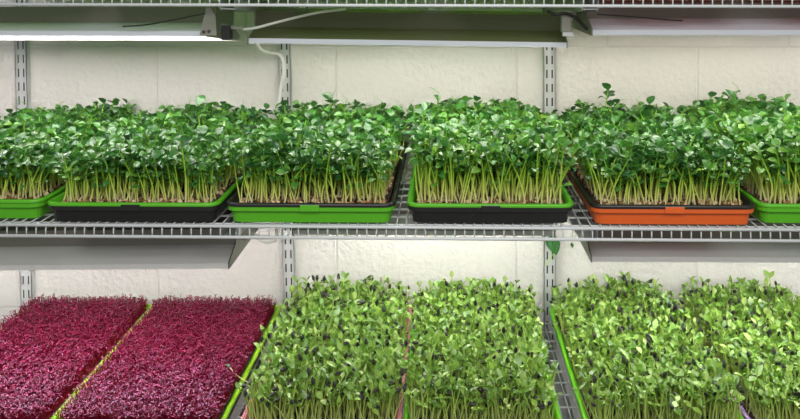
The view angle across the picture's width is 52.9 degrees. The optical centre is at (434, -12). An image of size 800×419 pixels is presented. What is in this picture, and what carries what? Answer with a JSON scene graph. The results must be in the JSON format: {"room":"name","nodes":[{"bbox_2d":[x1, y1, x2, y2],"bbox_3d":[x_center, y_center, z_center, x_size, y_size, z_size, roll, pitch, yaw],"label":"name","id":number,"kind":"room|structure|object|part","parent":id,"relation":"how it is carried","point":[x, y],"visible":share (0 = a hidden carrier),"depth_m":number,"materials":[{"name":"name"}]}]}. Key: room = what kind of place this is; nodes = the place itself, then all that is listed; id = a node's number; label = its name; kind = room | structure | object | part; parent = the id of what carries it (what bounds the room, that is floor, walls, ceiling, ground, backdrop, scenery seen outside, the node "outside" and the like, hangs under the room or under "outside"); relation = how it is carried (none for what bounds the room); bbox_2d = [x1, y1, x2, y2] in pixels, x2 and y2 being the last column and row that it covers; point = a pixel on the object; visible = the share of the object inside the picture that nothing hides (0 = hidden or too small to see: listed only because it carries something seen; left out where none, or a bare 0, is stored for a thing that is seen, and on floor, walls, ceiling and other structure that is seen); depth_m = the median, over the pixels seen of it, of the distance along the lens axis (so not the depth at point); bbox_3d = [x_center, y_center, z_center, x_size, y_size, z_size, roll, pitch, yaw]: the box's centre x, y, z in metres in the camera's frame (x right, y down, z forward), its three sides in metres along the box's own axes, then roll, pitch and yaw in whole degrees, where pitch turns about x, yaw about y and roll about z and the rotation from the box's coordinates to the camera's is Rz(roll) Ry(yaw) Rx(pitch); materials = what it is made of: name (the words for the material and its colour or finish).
{"room":"indoor microgreens farm","nodes":[
{"label":"indoor microgreens farm","id":0,"kind":"room"},
{"bbox_2d":[0,0,799,418],"bbox_3d":[0.026,0.164,1.907,5.200,2.700,0.120,0,1,1],"label":"wall","id":1,"kind":"structure","parent":0,"point":[677,70],"depth_m":1.85,"materials":[{"name":"white paint"}]},
{"bbox_2d":[13,0,35,307],"bbox_3d":[-0.947,0.440,1.857,0.028,2.050,0.016,-1,1,1],"label":"upright","id":2,"kind":"object","parent":1,"relation":"attached to","point":[22,47],"visible":0.27,"depth_m":1.85,"materials":[{"name":"grey metal"}]},
{"bbox_2d":[278,44,295,313],"bbox_3d":[-0.339,0.440,1.849,0.028,2.050,0.016,-1,1,1],"label":"upright","id":3,"kind":"object","parent":1,"relation":"attached to","point":[288,245],"visible":0.26,"depth_m":1.84,"materials":[{"name":"grey metal"}]},
{"bbox_2d":[221,217,251,234],"bbox_3d":[-0.340,0.430,1.587,0.027,0.068,0.504,0,1,1],"label":"shelf bracket","id":4,"kind":"object","parent":3,"relation":"attached to","point":[224,231],"visible":0.18,"depth_m":1.37,"materials":[{"name":"grey metal"}]},
{"bbox_3d":[-0.352,0.430,1.588,0.002,0.068,0.504,0,1,1],"label":"plate","id":5,"kind":"part","parent":4,"relation":"part of","materials":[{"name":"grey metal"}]},
{"bbox_3d":[-0.340,0.437,1.577,0.023,0.051,0.468,0,1,1],"label":"plate","id":6,"kind":"part","parent":4,"relation":"part of","materials":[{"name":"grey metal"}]},
{"bbox_3d":[-0.328,0.430,1.587,0.002,0.068,0.504,0,1,1],"label":"plate","id":7,"kind":"part","parent":4,"relation":"part of","materials":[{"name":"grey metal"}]},
{"bbox_2d":[220,0,292,12],"bbox_3d":[-0.340,0.048,1.581,0.027,0.068,0.504,0,1,1],"label":"shelf bracket","id":8,"kind":"object","parent":3,"relation":"attached to","point":[239,9],"visible":0.4,"depth_m":1.45,"materials":[{"name":"grey metal"}]},
{"bbox_3d":[-0.352,0.048,1.581,0.002,0.068,0.504,0,1,1],"label":"plate","id":9,"kind":"part","parent":8,"relation":"part of","materials":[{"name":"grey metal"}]},
{"bbox_2d":[239,337,277,416],"bbox_3d":[-0.340,0.808,1.594,0.027,0.068,0.504,0,1,1],"label":"shelf bracket","id":10,"kind":"object","parent":3,"relation":"attached to","point":[244,407],"visible":0.02,"depth_m":1.49,"materials":[{"name":"grey metal"}]},
{"bbox_2d":[255,43,285,117],"bbox_3d":[-0.369,0.206,1.778,0.025,0.190,0.099,1,1,30],"label":"cable","id":11,"kind":"object","parent":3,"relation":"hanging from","point":[258,46],"visible":0.87,"depth_m":1.81,"materials":[{"name":"white plastic"}]},
{"bbox_2d":[1,316,580,418],"bbox_3d":[-0.046,0.775,1.583,1.905,0.024,0.526,0,1,1],"label":"wire shelf","id":12,"kind":"object","parent":3,"relation":"on","point":[550,323],"visible":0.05,"depth_m":1.57,"materials":[{"name":"grey metal"}]},
{"bbox_2d":[0,293,152,418],"bbox_3d":[-0.790,0.732,1.592,0.301,0.063,0.522,0,1,1],"label":"tray","id":13,"kind":"object","parent":12,"relation":"on","point":[47,348],"visible":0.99,"depth_m":1.60,"materials":[{"name":"plant"}]},
{"bbox_2d":[52,294,280,418],"bbox_3d":[-0.502,0.732,1.591,0.298,0.064,0.520,0,1,1],"label":"tray","id":14,"kind":"object","parent":12,"relation":"on","point":[172,364],"visible":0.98,"depth_m":1.53,"materials":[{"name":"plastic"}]},
{"bbox_2d":[226,364,248,382],"bbox_3d":[-0.362,0.719,1.494,0.063,0.027,0.006,0,1,20],"label":"sprout","id":15,"kind":"object","parent":14,"relation":"on","point":[228,365],"visible":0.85,"depth_m":1.49,"materials":[{"name":"green plant"}]},
{"bbox_2d":[227,312,279,418],"bbox_3d":[-0.498,0.748,1.590,0.286,0.031,0.514,0,1,1],"label":"tray","id":16,"kind":"object","parent":14,"relation":"on","point":[233,395],"depth_m":1.59,"materials":[{"name":"green plastic"}]},
{"bbox_2d":[235,271,417,418],"bbox_3d":[-0.189,0.695,1.583,0.316,0.137,0.536,0,1,-2],"label":"tray","id":17,"kind":"object","parent":12,"relation":"on","point":[329,358],"visible":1,"depth_m":1.46,"materials":[{"name":"green plant"}]},
{"bbox_3d":[-0.048,0.771,1.482,1.905,0.005,0.004,0,1,1],"label":"cross rod","id":18,"kind":"part","parent":12,"relation":"part of","materials":[{"name":"grey metal"}]},
{"bbox_3d":[-0.046,0.770,1.571,1.905,0.005,0.004,0,1,1],"label":"cross rod","id":19,"kind":"part","parent":12,"relation":"part of","materials":[{"name":"grey metal"}]},
{"bbox_2d":[398,270,563,418],"bbox_3d":[0.079,0.690,1.583,0.307,0.147,0.539,0,1,1],"label":"tray","id":20,"kind":"object","parent":12,"relation":"on","point":[470,358],"visible":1,"depth_m":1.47,"materials":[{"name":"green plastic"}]},
{"bbox_2d":[549,271,744,418],"bbox_3d":[0.393,0.695,1.577,0.313,0.139,0.536,0,1,1],"label":"tray","id":21,"kind":"object","parent":12,"relation":"on","point":[624,357],"visible":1,"depth_m":1.47,"materials":[{"name":"green plant"}]},
{"bbox_2d":[678,270,799,418],"bbox_3d":[0.670,0.689,1.574,0.299,0.151,0.542,0,1,1],"label":"tray","id":22,"kind":"object","parent":12,"relation":"on","point":[757,338],"visible":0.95,"depth_m":1.56,"materials":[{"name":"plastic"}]},
{"bbox_2d":[0,156,799,242],"bbox_3d":[-0.046,0.397,1.577,1.905,0.024,0.526,0,1,1],"label":"wire shelf","id":23,"kind":"object","parent":3,"relation":"on","point":[23,223],"visible":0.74,"depth_m":1.32,"materials":[{"name":"grey metal"}]},
{"bbox_2d":[0,98,139,217],"bbox_3d":[-0.799,0.300,1.610,0.303,0.171,0.538,0,1,-2],"label":"tray","id":24,"kind":"object","parent":23,"relation":"on","point":[30,139],"visible":0.73,"depth_m":1.45,"materials":[{"name":"green plant"}]},
{"bbox_2d":[0,190,64,217],"bbox_3d":[-0.798,0.369,1.606,0.278,0.031,0.514,0,1,1],"label":"tray","id":25,"kind":"object","parent":24,"relation":"on","point":[13,203],"depth_m":1.36,"materials":[{"name":"green plastic"}]},
{"bbox_2d":[0,181,76,203],"bbox_3d":[-0.798,0.367,1.606,0.282,0.030,0.513,0,1,1],"label":"tray","id":26,"kind":"object","parent":24,"relation":"on","point":[48,190],"depth_m":1.39,"materials":[{"name":"green plastic"}]},
{"bbox_2d":[0,209,277,270],"bbox_3d":[-0.733,0.450,1.501,0.938,0.092,0.263,-1,1,1],"label":"light","id":27,"kind":"object","parent":23,"relation":"hanging from","point":[16,253],"visible":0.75,"depth_m":1.45,"materials":[{"name":"grey metal"}]},
{"bbox_3d":[-0.286,0.424,1.370,0.039,0.021,0.014,0,1,1],"label":"power cord","id":28,"kind":"part","parent":27,"relation":"part of","materials":[{"name":"white plastic"}]},
{"bbox_2d":[47,95,273,221],"bbox_3d":[-0.502,0.300,1.580,0.340,0.171,0.551,0,1,1],"label":"tray","id":29,"kind":"object","parent":23,"relation":"on","point":[170,165],"visible":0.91,"depth_m":1.38,"materials":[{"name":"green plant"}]},
{"bbox_2d":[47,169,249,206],"bbox_3d":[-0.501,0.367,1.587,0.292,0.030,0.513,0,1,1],"label":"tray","id":30,"kind":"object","parent":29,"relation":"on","point":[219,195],"depth_m":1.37,"materials":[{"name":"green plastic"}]},
{"bbox_2d":[226,91,413,222],"bbox_3d":[-0.204,0.304,1.585,0.322,0.164,0.541,0,1,3],"label":"tray","id":31,"kind":"object","parent":23,"relation":"on","point":[315,164],"visible":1,"depth_m":1.37,"materials":[{"name":"green plant"}]},
{"bbox_2d":[228,205,395,222],"bbox_3d":[-0.203,0.370,1.584,0.281,0.031,0.514,0,1,1],"label":"tray","id":32,"kind":"object","parent":31,"relation":"on","point":[241,213],"depth_m":1.33,"materials":[{"name":"green plastic"}]},
{"bbox_3d":[-0.050,0.410,1.317,1.905,0.005,0.005,0,1,1],"label":"rail","id":33,"kind":"part","parent":23,"relation":"part of","materials":[{"name":"white metal"}]},
{"bbox_3d":[-0.050,0.393,1.319,1.905,0.006,0.006,0,1,1],"label":"rail","id":34,"kind":"part","parent":23,"relation":"part of","materials":[{"name":"grey metal"}]},
{"bbox_3d":[-0.049,0.396,1.342,1.905,0.005,0.004,0,1,1],"label":"cross rod","id":35,"kind":"part","parent":23,"relation":"part of","materials":[{"name":"grey metal"}]},
{"bbox_3d":[-0.049,0.395,1.387,1.905,0.005,0.004,0,1,1],"label":"cross rod","id":36,"kind":"part","parent":23,"relation":"part of","materials":[{"name":"grey metal"}]},
{"bbox_2d":[292,184,554,235],"bbox_3d":[-0.020,0.431,1.632,0.499,0.074,0.220,0,1,1],"label":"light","id":37,"kind":"object","parent":23,"relation":"hanging from","point":[302,231],"visible":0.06,"depth_m":1.52,"materials":[{"name":"metal"}]},
{"bbox_3d":[-0.046,0.392,1.565,1.905,0.005,0.004,0,1,1],"label":"cross rod","id":38,"kind":"part","parent":23,"relation":"part of","materials":[{"name":"grey metal"}]},
{"bbox_3d":[-0.047,0.393,1.520,1.905,0.005,0.004,0,1,1],"label":"cross rod","id":39,"kind":"part","parent":23,"relation":"part of","materials":[{"name":"grey metal"}]},
{"bbox_3d":[-0.048,0.394,1.476,1.905,0.005,0.004,0,1,1],"label":"cross rod","id":40,"kind":"part","parent":23,"relation":"part of","materials":[{"name":"grey metal"}]},
{"bbox_3d":[-0.048,0.395,1.431,1.905,0.005,0.004,0,1,1],"label":"cross rod","id":41,"kind":"part","parent":23,"relation":"part of","materials":[{"name":"grey metal"}]},
{"bbox_2d":[404,87,586,222],"bbox_3d":[0.100,0.304,1.578,0.314,0.165,0.531,0,1,-2],"label":"tray","id":42,"kind":"object","parent":23,"relation":"on","point":[496,162],"visible":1,"depth_m":1.37,"materials":[{"name":"green plant"}]},
{"bbox_2d":[408,206,571,222],"bbox_3d":[0.097,0.370,1.581,0.276,0.031,0.514,0,1,1],"label":"tray","id":43,"kind":"object","parent":42,"relation":"on","point":[433,214],"depth_m":1.33,"materials":[{"name":"black plastic"}]},
{"bbox_2d":[549,83,754,224],"bbox_3d":[0.391,0.300,1.576,0.305,0.174,0.538,0,1,1],"label":"tray","id":44,"kind":"object","parent":23,"relation":"on","point":[647,164],"visible":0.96,"depth_m":1.36,"materials":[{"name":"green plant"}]},
{"bbox_2d":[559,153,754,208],"bbox_3d":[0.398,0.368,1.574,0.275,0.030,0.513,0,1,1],"label":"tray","id":45,"kind":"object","parent":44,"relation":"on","point":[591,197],"depth_m":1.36,"materials":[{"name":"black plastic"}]},
{"bbox_2d":[576,204,799,262],"bbox_3d":[0.673,0.436,1.503,0.798,0.080,0.220,0,1,1],"label":"light","id":46,"kind":"object","parent":23,"relation":"hanging from","point":[596,251],"visible":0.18,"depth_m":1.42,"materials":[{"name":"grey metal"}]},
{"bbox_2d":[676,82,799,222],"bbox_3d":[0.683,0.292,1.580,0.335,0.188,0.551,0,1,1],"label":"tray","id":47,"kind":"object","parent":23,"relation":"on","point":[770,130],"visible":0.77,"depth_m":1.42,"materials":[{"name":"green plant"}]},
{"bbox_2d":[726,178,799,207],"bbox_3d":[0.680,0.368,1.580,0.278,0.030,0.513,0,1,1],"label":"tray","id":48,"kind":"object","parent":47,"relation":"on","point":[762,198],"depth_m":1.37,"materials":[{"name":"green plastic"}]},
{"bbox_2d":[751,204,799,222],"bbox_3d":[0.680,0.371,1.581,0.274,0.031,0.514,0,1,1],"label":"tray","id":49,"kind":"object","parent":47,"relation":"on","point":[769,213],"depth_m":1.33,"materials":[{"name":"green plastic"}]},
{"bbox_2d":[0,0,799,7],"bbox_3d":[-0.046,0.015,1.571,1.905,0.024,0.526,0,1,1],"label":"wire shelf","id":50,"kind":"object","parent":3,"relation":"on","point":[189,4],"visible":1,"depth_m":1.31,"materials":[{"name":"grey metal"}]},
{"bbox_2d":[0,6,345,40],"bbox_3d":[-0.680,0.068,1.507,1.043,0.080,0.236,0,1,1],"label":"light","id":51,"kind":"object","parent":50,"relation":"hanging from","point":[16,23],"visible":1,"depth_m":1.45,"materials":[{"name":"white metal"}]},
{"bbox_3d":[-0.392,0.058,1.390,0.030,0.048,0.002,0,1,1],"label":"hanging plate","id":52,"kind":"part","parent":51,"relation":"part of","materials":[{"name":"grey metal"}]},
{"bbox_3d":[-0.244,0.055,1.414,0.182,0.038,0.024,0,1,-16],"label":"power cord","id":53,"kind":"part","parent":51,"relation":"part of","materials":[{"name":"white plastic"}]},
{"bbox_3d":[-0.050,0.028,1.311,1.905,0.005,0.005,0,1,1],"label":"rail","id":54,"kind":"part","parent":50,"relation":"part of","materials":[{"name":"white metal"}]},
{"bbox_2d":[248,0,588,47],"bbox_3d":[-0.030,0.061,1.507,0.597,0.080,0.258,1,1,1],"label":"light","id":55,"kind":"object","parent":50,"relation":"hanging from","point":[513,28],"visible":0.99,"depth_m":1.46,"materials":[{"name":"white metal"}]},
{"bbox_2d":[560,10,572,35],"bbox_3d":[0.229,0.061,1.393,0.020,0.044,0.020,0,1,1],"label":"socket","id":56,"kind":"object","parent":55,"relation":"attached to","point":[566,17],"depth_m":1.38,"materials":[{"name":"white plastic"}]},
{"bbox_3d":[0.230,0.055,1.382,0.074,0.037,0.012,0,1,-3],"label":"power cord","id":57,"kind":"part","parent":55,"relation":"part of","materials":[{"name":"black plastic"}]},
{"bbox_2d":[572,0,799,35],"bbox_3d":[0.673,0.048,1.493,0.798,0.066,0.227,0,1,1],"label":"light","id":58,"kind":"object","parent":50,"relation":"hanging from","point":[604,21],"visible":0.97,"depth_m":1.43,"materials":[{"name":"white metal"}]},
{"bbox_2d":[543,7,555,358],"bbox_3d":[0.263,0.441,1.840,0.029,2.050,0.016,0,1,1],"label":"upright","id":59,"kind":"object","parent":1,"relation":"attached to","point":[549,66],"visible":0.37,"depth_m":1.84,"materials":[{"name":"grey metal"}]},
{"bbox_2d":[544,236,559,266],"bbox_3d":[0.268,0.597,1.824,0.036,0.077,0.011,0,1,1],"label":"leaf","id":60,"kind":"object","parent":59,"relation":"attached to","point":[554,246],"visible":0.8,"depth_m":1.82,"materials":[{"name":"green plant"}]},
{"bbox_2d":[547,325,575,418],"bbox_3d":[0.243,0.808,1.586,0.027,0.068,0.504,0,1,1],"label":"wire shelf","id":61,"kind":"object","parent":59,"relation":"attached to","point":[565,414],"visible":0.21,"depth_m":1.61,"materials":[{"name":"grey metal"}]},
{"bbox_3d":[0.243,0.815,1.575,0.023,0.051,0.468,0,1,1],"label":"plate","id":62,"kind":"part","parent":61,"relation":"part of","materials":[{"name":"grey metal"}]},
{"bbox_2d":[545,0,598,12],"bbox_3d":[0.261,0.048,1.573,0.027,0.068,0.504,0,1,1],"label":"shelf bracket","id":63,"kind":"object","parent":59,"relation":"attached to","point":[556,9],"visible":0.45,"depth_m":1.45,"materials":[{"name":"grey metal"}]},
{"bbox_3d":[0.273,0.048,1.573,0.002,0.068,0.504,0,1,1],"label":"plate","id":64,"kind":"part","parent":63,"relation":"part of","materials":[{"name":"grey metal"}]},
{"bbox_2d":[558,166,597,237],"bbox_3d":[0.260,0.430,1.579,0.027,0.068,0.504,0,1,1],"label":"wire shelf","id":65,"kind":"object","parent":59,"relation":"attached to","point":[586,233],"visible":0.22,"depth_m":1.44,"materials":[{"name":"grey metal"}]},
{"bbox_3d":[0.248,0.430,1.579,0.002,0.068,0.504,0,1,1],"label":"plate","id":66,"kind":"part","parent":65,"relation":"part of","materials":[{"name":"grey metal"}]},
{"bbox_3d":[0.260,0.437,1.568,0.023,0.051,0.468,0,1,1],"label":"plate","id":67,"kind":"part","parent":65,"relation":"part of","materials":[{"name":"grey metal"}]}
]}

